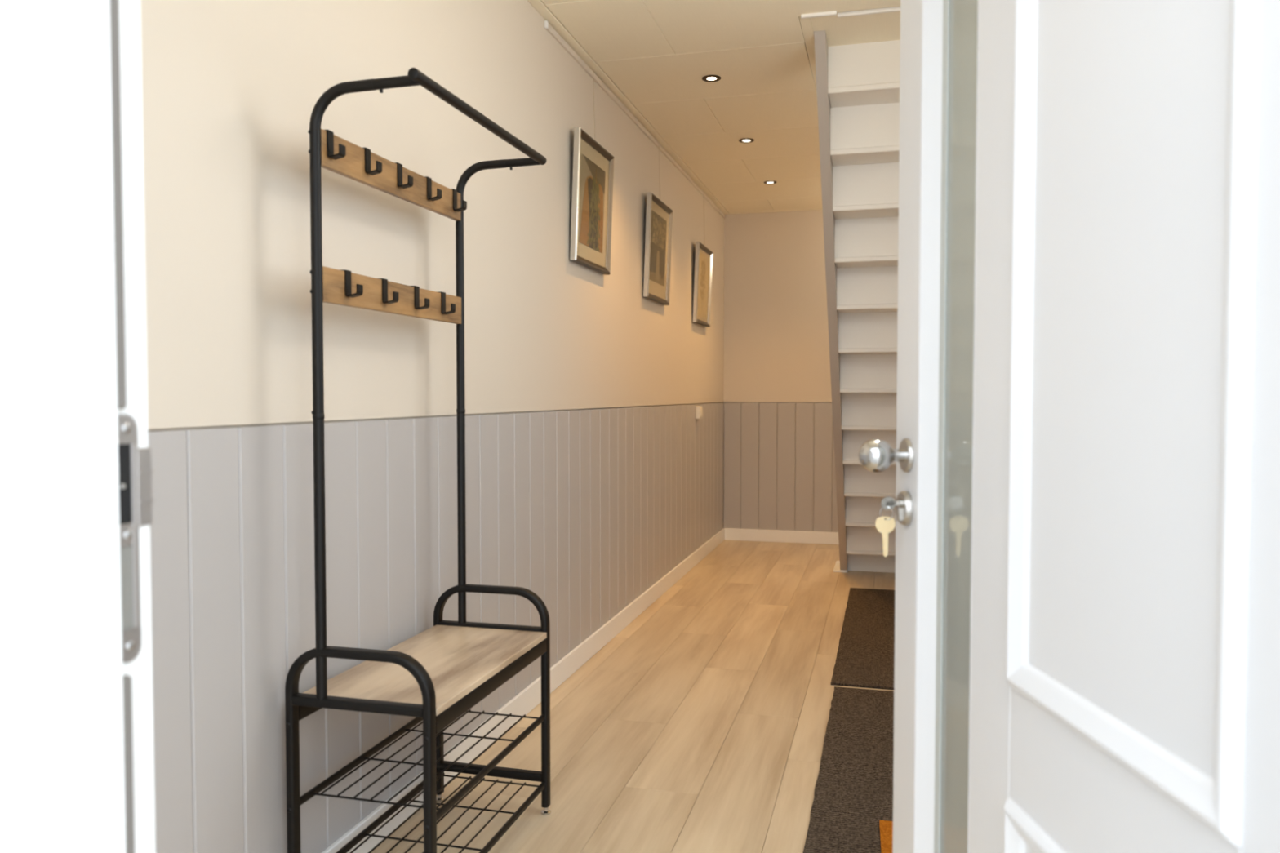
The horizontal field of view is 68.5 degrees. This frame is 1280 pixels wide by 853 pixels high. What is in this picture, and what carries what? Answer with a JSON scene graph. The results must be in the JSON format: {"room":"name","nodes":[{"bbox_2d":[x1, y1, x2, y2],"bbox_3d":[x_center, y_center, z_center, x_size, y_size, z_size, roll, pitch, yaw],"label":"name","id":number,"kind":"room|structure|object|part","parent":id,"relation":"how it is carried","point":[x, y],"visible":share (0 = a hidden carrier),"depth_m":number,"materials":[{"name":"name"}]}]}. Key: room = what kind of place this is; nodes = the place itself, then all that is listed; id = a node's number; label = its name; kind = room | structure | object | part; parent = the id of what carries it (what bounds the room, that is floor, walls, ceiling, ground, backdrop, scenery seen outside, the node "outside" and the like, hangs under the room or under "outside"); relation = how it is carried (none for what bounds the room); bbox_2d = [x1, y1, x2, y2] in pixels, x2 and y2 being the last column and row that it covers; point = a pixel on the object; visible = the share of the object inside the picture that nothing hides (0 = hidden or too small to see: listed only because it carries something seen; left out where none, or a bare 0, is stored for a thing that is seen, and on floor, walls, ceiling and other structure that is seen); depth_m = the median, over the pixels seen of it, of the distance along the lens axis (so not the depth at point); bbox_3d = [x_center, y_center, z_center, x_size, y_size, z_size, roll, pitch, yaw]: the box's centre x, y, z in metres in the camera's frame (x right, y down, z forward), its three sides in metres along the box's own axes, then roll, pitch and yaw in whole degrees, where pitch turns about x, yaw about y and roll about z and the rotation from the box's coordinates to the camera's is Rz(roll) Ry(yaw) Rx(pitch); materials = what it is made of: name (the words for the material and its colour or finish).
{"room":"entrance hallway","nodes":[
{"label":"entrance hallway","id":0,"kind":"room"},
{"bbox_2d":[139,0,724,852],"bbox_3d":[-0.237,-0.273,4.236,0.112,2.755,6.760,1,2,15],"label":"wall","id":1,"kind":"structure","parent":0,"point":[592,473],"depth_m":2.38,"materials":[{"name":"beige paint"}]},
{"bbox_2d":[321,528,724,852],"bbox_3d":[-0.176,0.958,4.262,0.013,0.093,6.560,1,2,15],"label":"baseboard","id":2,"kind":"structure","parent":1,"relation":"attached to","point":[525,701],"depth_m":3.40,"materials":[{"name":"white paint"}]},
{"bbox_2d":[544,20,725,218],"bbox_3d":[0.156,-1.569,5.428,0.012,0.027,3.967,1,2,15],"label":"rail","id":3,"kind":"object","parent":1,"relation":"attached to","point":[548,28],"visible":1,"depth_m":4.45,"materials":[{"name":"beige paint"}]},
{"bbox_2d":[569,84,614,275],"bbox_3d":[-0.199,-1.092,4.016,0.046,0.826,0.485,1,2,15],"label":"framed picture","id":4,"kind":"object","parent":3,"relation":"hanging from","point":[593,177],"visible":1,"depth_m":4.00,"materials":[{"name":"beige paper"}]},
{"bbox_3d":[-0.258,-0.938,3.800,0.026,0.531,0.026,3,3,15],"label":"moulding","id":5,"kind":"part","parent":4,"relation":"part of","materials":[{"name":"silver metal"}]},
{"bbox_3d":[-0.208,-0.693,4.032,0.026,0.026,0.485,3,3,15],"label":"moulding","id":6,"kind":"part","parent":4,"relation":"part of","materials":[{"name":"silver metal"}]},
{"bbox_2d":[578,153,605,253],"bbox_3d":[-0.203,-0.945,4.022,0.016,0.361,0.335,1,2,15],"label":"print","id":7,"kind":"object","parent":4,"relation":"attached to","point":[592,188],"depth_m":4.01,"materials":[{"name":"brown paper"}]},
{"bbox_3d":[-0.190,-1.197,4.010,0.026,0.026,0.485,3,3,15],"label":"moulding","id":8,"kind":"part","parent":4,"relation":"part of","materials":[{"name":"silver metal"}]},
{"bbox_3d":[-0.141,-0.953,4.243,0.026,0.531,0.026,3,3,15],"label":"moulding","id":9,"kind":"part","parent":4,"relation":"part of","materials":[{"name":"silver metal"}]},
{"bbox_2d":[643,144,672,305],"bbox_3d":[0.103,-1.116,5.157,0.046,0.856,0.500,1,2,15],"label":"framed picture","id":10,"kind":"object","parent":3,"relation":"hanging from","point":[659,216],"visible":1,"depth_m":5.15,"materials":[{"name":"beige paper"}]},
{"bbox_3d":[0.042,-0.953,4.933,0.026,0.543,0.026,3,3,15],"label":"moulding","id":11,"kind":"part","parent":10,"relation":"part of","materials":[{"name":"silver metal"}]},
{"bbox_3d":[0.094,-0.702,5.173,0.026,0.026,0.500,3,3,15],"label":"moulding","id":12,"kind":"part","parent":10,"relation":"part of","materials":[{"name":"silver metal"}]},
{"bbox_2d":[648,209,666,286],"bbox_3d":[0.099,-0.973,5.163,0.015,0.368,0.350,1,2,15],"label":"print","id":13,"kind":"object","parent":10,"relation":"attached to","point":[658,248],"depth_m":5.16,"materials":[{"name":"brown paper"}]},
{"bbox_3d":[0.112,-1.218,5.151,0.026,0.026,0.500,3,3,15],"label":"moulding","id":14,"kind":"part","parent":10,"relation":"part of","materials":[{"name":"silver metal"}]},
{"bbox_3d":[0.164,-0.968,5.391,0.026,0.543,0.026,3,3,15],"label":"moulding","id":15,"kind":"part","parent":10,"relation":"part of","materials":[{"name":"silver metal"}]},
{"bbox_2d":[693,208,713,327],"bbox_3d":[0.431,-1.140,6.394,0.046,0.893,0.490,1,2,15],"label":"framed picture","id":16,"kind":"object","parent":3,"relation":"hanging from","point":[704,256],"visible":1,"depth_m":6.39,"materials":[{"name":"beige paper"}]},
{"bbox_3d":[0.372,-0.949,6.176,0.026,0.525,0.026,3,3,15],"label":"moulding","id":17,"kind":"part","parent":16,"relation":"part of","materials":[{"name":"silver metal"}]},
{"bbox_3d":[0.422,-0.708,6.411,0.026,0.026,0.490,3,3,15],"label":"moulding","id":18,"kind":"part","parent":16,"relation":"part of","materials":[{"name":"silver metal"}]},
{"bbox_2d":[697,251,709,319],"bbox_3d":[0.426,-0.957,6.401,0.017,0.425,0.400,1,2,15],"label":"print","id":19,"kind":"object","parent":16,"relation":"on","point":[703,306],"depth_m":6.44,"materials":[{"name":"brown paper"}]},
{"bbox_3d":[0.440,-1.206,6.389,0.026,0.026,0.490,3,3,15],"label":"moulding","id":20,"kind":"part","parent":16,"relation":"part of","materials":[{"name":"silver metal"}]},
{"bbox_3d":[0.491,-0.965,6.624,0.026,0.525,0.026,3,3,15],"label":"moulding","id":21,"kind":"part","parent":16,"relation":"part of","materials":[{"name":"silver metal"}]},
{"bbox_2d":[695,406,702,418],"bbox_3d":[0.403,-0.094,6.365,0.036,0.084,0.084,1,2,15],"label":"light switch","id":22,"kind":"object","parent":1,"relation":"attached to","point":[699,410],"visible":1,"depth_m":6.33,"materials":[{"name":"white plastic"}]},
{"bbox_2d":[370,539,895,852],"bbox_3d":[0.740,1.073,4.002,2.120,0.120,6.800,1,2,15],"label":"floor","id":23,"kind":"structure","parent":0,"point":[700,726],"depth_m":3.26,"materials":[{"name":"brown"}]},
{"bbox_2d":[284,67,551,852],"bbox_3d":[-0.500,0.176,2.265,0.348,1.792,0.720,1,2,15],"label":"coat rack","id":24,"kind":"object","parent":23,"relation":"on","point":[437,674],"visible":1,"depth_m":2.15,"materials":[{"name":"black metal"}]},
{"bbox_3d":[-0.585,0.762,1.964,0.340,0.598,0.029,1,2,15],"label":"frame","id":25,"kind":"part","parent":24,"relation":"part of","materials":[{"name":"black metal"}]},
{"bbox_3d":[-0.654,0.799,2.330,0.011,0.016,0.642,1,2,15],"label":"shelf rail","id":26,"kind":"part","parent":24,"relation":"part of","materials":[{"name":"black metal"}]},
{"bbox_3d":[-0.654,0.986,2.337,0.011,0.016,0.642,1,2,15],"label":"shelf rail","id":27,"kind":"part","parent":24,"relation":"part of","materials":[{"name":"black metal"}]},
{"bbox_3d":[-0.489,-0.691,1.886,0.100,0.022,0.021,1,2,15],"label":"arm","id":28,"kind":"part","parent":24,"relation":"part of","materials":[{"name":"black metal"}]},
{"bbox_3d":[-0.493,0.574,2.280,0.329,0.016,0.639,1,2,15],"label":"seat","id":29,"kind":"part","parent":24,"relation":"part of","materials":[{"name":"beige wood"}]},
{"bbox_3d":[-0.355,-0.707,2.196,0.023,0.023,0.720,1,2,15],"label":"rail","id":30,"kind":"part","parent":24,"relation":"part of","materials":[{"name":"black metal"}]},
{"bbox_2d":[436,714,545,821],"bbox_3d":[-0.346,0.801,2.248,0.011,0.016,0.642,1,2,15],"label":"shelf","id":31,"kind":"object","parent":24,"relation":"attached to","point":[461,793],"depth_m":2.20,"materials":[{"name":"black metal"}]},
{"bbox_3d":[-0.413,0.740,2.611,0.340,0.598,0.029,1,2,15],"label":"frame","id":32,"kind":"part","parent":24,"relation":"part of","materials":[{"name":"black metal"}]},
{"bbox_2d":[479,782,545,852],"bbox_3d":[-0.346,0.988,2.255,0.011,0.016,0.642,1,2,15],"label":"shelf","id":33,"kind":"object","parent":24,"relation":"attached to","point":[541,788],"depth_m":2.36,"materials":[{"name":"black metal"}]},
{"bbox_3d":[-0.317,-0.713,2.536,0.100,0.022,0.021,1,2,15],"label":"arm","id":34,"kind":"part","parent":24,"relation":"part of","materials":[{"name":"black metal"}]},
{"bbox_2d":[803,686,893,852],"bbox_3d":[0.861,1.054,2.658,0.719,0.009,1.906,1,2,15],"label":"runner rug","id":35,"kind":"object","parent":23,"relation":"on","point":[854,787],"visible":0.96,"depth_m":2.82,"materials":[{"name":"brown carpet"}]},
{"bbox_2d":[879,819,893,852],"bbox_3d":[0.776,1.060,2.216,0.398,0.008,0.495,0,2,13],"label":"doormat","id":36,"kind":"object","parent":35,"relation":"on","point":[886,827],"visible":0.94,"depth_m":2.41,"materials":[{"name":"orange carpet"}]},
{"bbox_2d":[800,5,900,573],"bbox_3d":[1.446,-0.318,4.825,1.000,2.605,2.955,1,2,15],"label":"staircase","id":37,"kind":"structure","parent":23,"relation":"on","point":[857,53],"depth_m":4.38,"materials":[{"name":"off white paint"},{"name":"grey paint"},{"name":"painted wood"}]},
{"bbox_3d":[1.340,0.929,6.242,0.091,0.014,0.355,1,2,15],"label":"foot plate","id":38,"kind":"part","parent":37,"relation":"part of","materials":[{"name":"white paint"}]},
{"bbox_2d":[831,587,894,689],"bbox_3d":[1.342,0.990,4.542,0.715,0.009,1.893,1,2,15],"label":"runner rug","id":39,"kind":"object","parent":23,"relation":"on","point":[865,655],"visible":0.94,"depth_m":4.33,"materials":[{"name":"brown carpet"}]},
{"bbox_2d":[527,0,900,214],"bbox_3d":[0.745,-1.659,3.927,2.120,0.243,6.760,1,2,15],"label":"ceiling","id":40,"kind":"structure","parent":0,"point":[654,56],"depth_m":4.19,"materials":[{"name":"off white paint"},{"name":"painted ceiling board"}]},
{"bbox_3d":[0.042,-1.514,2.984,0.956,0.011,0.600,1,2,15],"label":"panel","id":41,"kind":"part","parent":40,"relation":"part of","materials":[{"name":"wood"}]},
{"bbox_3d":[-0.098,-1.536,3.643,0.348,0.011,0.600,1,2,15],"label":"panel","id":42,"kind":"part","parent":40,"relation":"part of","materials":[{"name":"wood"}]},
{"bbox_3d":[0.211,-1.576,4.805,0.348,0.011,0.600,1,2,15],"label":"panel","id":43,"kind":"part","parent":40,"relation":"part of","materials":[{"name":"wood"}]},
{"bbox_3d":[0.311,-1.554,4.156,0.874,0.011,0.600,1,2,15],"label":"panel","id":44,"kind":"part","parent":40,"relation":"part of","materials":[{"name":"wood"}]},
{"bbox_2d":[702,75,720,82],"bbox_3d":[0.318,-1.546,4.181,0.084,0.006,0.084,1,2,15],"label":"recessed light","id":45,"kind":"object","parent":40,"relation":"in","point":[709,78],"visible":1,"depth_m":4.18,"materials":[{"name":"brown metal"}]},
{"bbox_3d":[0.519,-1.616,5.967,0.348,0.011,0.600,1,2,15],"label":"panel","id":46,"kind":"part","parent":40,"relation":"part of","materials":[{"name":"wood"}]},
{"bbox_3d":[0.619,-1.594,5.319,0.874,0.011,0.600,1,2,15],"label":"panel","id":47,"kind":"part","parent":40,"relation":"part of","materials":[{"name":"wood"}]},
{"bbox_2d":[738,137,754,142],"bbox_3d":[0.589,-1.582,5.203,0.084,0.006,0.084,1,2,15],"label":"recessed light","id":48,"kind":"object","parent":40,"relation":"in","point":[745,140],"visible":1,"depth_m":5.20,"materials":[{"name":"brown metal"}]},
{"bbox_3d":[0.804,-1.653,7.043,0.348,0.011,0.421,1,2,15],"label":"panel","id":49,"kind":"part","parent":40,"relation":"part of","materials":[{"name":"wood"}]},
{"bbox_3d":[0.634,-1.572,4.693,0.524,0.011,0.600,1,2,15],"label":"panel","id":50,"kind":"part","parent":40,"relation":"part of","materials":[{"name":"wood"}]},
{"bbox_3d":[0.967,-1.633,6.470,0.956,0.011,0.600,1,2,15],"label":"panel","id":51,"kind":"part","parent":40,"relation":"part of","materials":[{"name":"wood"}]},
{"bbox_2d":[764,181,776,184],"bbox_3d":[0.864,-1.617,6.237,0.084,0.006,0.084,1,2,15],"label":"recessed light","id":52,"kind":"object","parent":40,"relation":"in","point":[765,182],"visible":1,"depth_m":6.23,"materials":[{"name":"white metal"}]},
{"bbox_3d":[0.659,-1.529,3.442,1.214,0.011,0.600,1,2,15],"label":"panel","id":53,"kind":"part","parent":40,"relation":"part of","materials":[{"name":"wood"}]},
{"bbox_3d":[0.942,-1.612,5.855,0.524,0.011,0.600,1,2,15],"label":"panel","id":54,"kind":"part","parent":40,"relation":"part of","materials":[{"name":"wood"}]},
{"bbox_3d":[1.561,-1.646,6.842,1.214,0.011,0.421,1,2,15],"label":"panel","id":55,"kind":"part","parent":40,"relation":"part of","materials":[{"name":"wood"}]},
{"bbox_2d":[723,209,838,532],"bbox_3d":[1.600,-0.374,7.198,2.120,2.755,0.112,1,2,15],"label":"wall","id":56,"kind":"structure","parent":0,"point":[779,460],"depth_m":7.28,"materials":[{"name":"beige paint"}]},
{"bbox_2d":[724,528,839,544],"bbox_3d":[1.591,0.858,7.178,1.907,0.093,0.013,1,2,15],"label":"baseboard","id":57,"kind":"structure","parent":56,"relation":"attached to","point":[731,534],"depth_m":7.30,"materials":[{"name":"white paint"}]},
{"bbox_3d":[-0.108,-0.154,0.758,2.520,2.755,0.100,1,2,15],"label":"wall","id":58,"kind":"structure","parent":0,"visible":0},
{"bbox_2d":[0,0,155,852],"bbox_3d":[-0.503,-0.034,0.834,0.080,2.410,0.116,1,2,15],"label":"trim","id":59,"kind":"structure","parent":58,"relation":"attached to","point":[77,735],"depth_m":0.79,"materials":[{"name":"white paint"}]},
{"bbox_2d":[117,414,154,662],"bbox_3d":[-0.464,0.102,0.864,0.006,0.227,0.044,1,2,15],"label":"strike plate","id":60,"kind":"object","parent":58,"relation":"attached to","point":[135,477],"visible":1,"depth_m":0.86,"materials":[{"name":"silver metal"}]},
{"bbox_3d":[-0.468,0.102,0.856,0.003,0.227,0.028,1,2,15],"label":"plate","id":61,"kind":"part","parent":60,"relation":"part of","materials":[{"name":"silver metal"}]},
{"bbox_2d":[858,0,1279,852],"bbox_3d":[0.433,-0.047,1.085,0.129,2.280,0.960,0,2,-2],"label":"door","id":62,"kind":"structure","parent":58,"relation":"in","point":[1086,454],"depth_m":0.97,"materials":[{"name":"white paint"}]},
{"bbox_3d":[0.387,0.046,1.506,0.073,0.054,0.054,0,2,-2],"label":"knob","id":63,"kind":"part","parent":62,"relation":"part of","materials":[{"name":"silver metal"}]},
{"bbox_2d":[880,496,897,510],"bbox_3d":[0.401,0.123,1.509,0.028,0.021,0.002,0,2,-3],"label":"key","id":64,"kind":"object","parent":62,"relation":"in","point":[886,502],"visible":1,"depth_m":1.51,"materials":[{"name":"silver metal"}]},
{"bbox_2d":[879,506,893,519],"bbox_3d":[0.396,0.139,1.510,0.022,0.023,0.002,1,2,19],"label":"ring","id":65,"kind":"object","parent":64,"relation":"hanging from","point":[887,507],"visible":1,"depth_m":1.51,"materials":[{"name":"grey metal"}]},
{"bbox_2d":[875,515,894,556],"bbox_3d":[0.394,0.177,1.511,0.031,0.065,0.003,0,2,-1],"label":"key","id":66,"kind":"object","parent":65,"relation":"hanging from","point":[884,526],"visible":1,"depth_m":1.51,"materials":[{"name":"gold metal"}]},
{"bbox_3d":[0.394,0.190,1.511,0.010,0.038,0.002,0,2,0],"label":"blade","id":67,"kind":"part","parent":66,"relation":"part of","materials":[{"name":"gold metal"}]},
{"bbox_3d":[0.404,0.123,1.510,0.021,0.008,0.002,0,2,-3],"label":"blade","id":68,"kind":"part","parent":64,"relation":"part of","materials":[{"name":"silver metal"}]},
{"bbox_3d":[0.470,-0.066,1.352,0.020,1.900,0.214,0,2,-2],"label":"glass pane","id":69,"kind":"part","parent":62,"relation":"part of","materials":[{"name":"glass"}]},
{"bbox_3d":[0.480,0.712,0.944,0.042,0.513,0.407,0,2,-2],"label":"panel","id":70,"kind":"part","parent":62,"relation":"part of","materials":[{"name":"white paint"}]},
{"bbox_3d":[0.456,0.712,0.943,0.022,0.513,0.407,0,2,-2],"label":"panel moulding","id":71,"kind":"part","parent":62,"relation":"part of","materials":[{"name":"white paint"}]},
{"bbox_3d":[0.480,0.387,0.932,0.050,0.137,0.407,0,2,-2],"label":"rail","id":72,"kind":"part","parent":62,"relation":"part of","materials":[{"name":"white paint"}]},
{"bbox_3d":[0.480,-0.351,0.907,0.042,1.340,0.407,0,2,-2],"label":"panel","id":73,"kind":"part","parent":62,"relation":"part of","materials":[{"name":"white paint"}]},
{"bbox_3d":[0.456,-0.351,0.906,0.022,1.340,0.407,0,2,-2],"label":"panel moulding","id":74,"kind":"part","parent":62,"relation":"part of","materials":[{"name":"white paint"}]}
]}

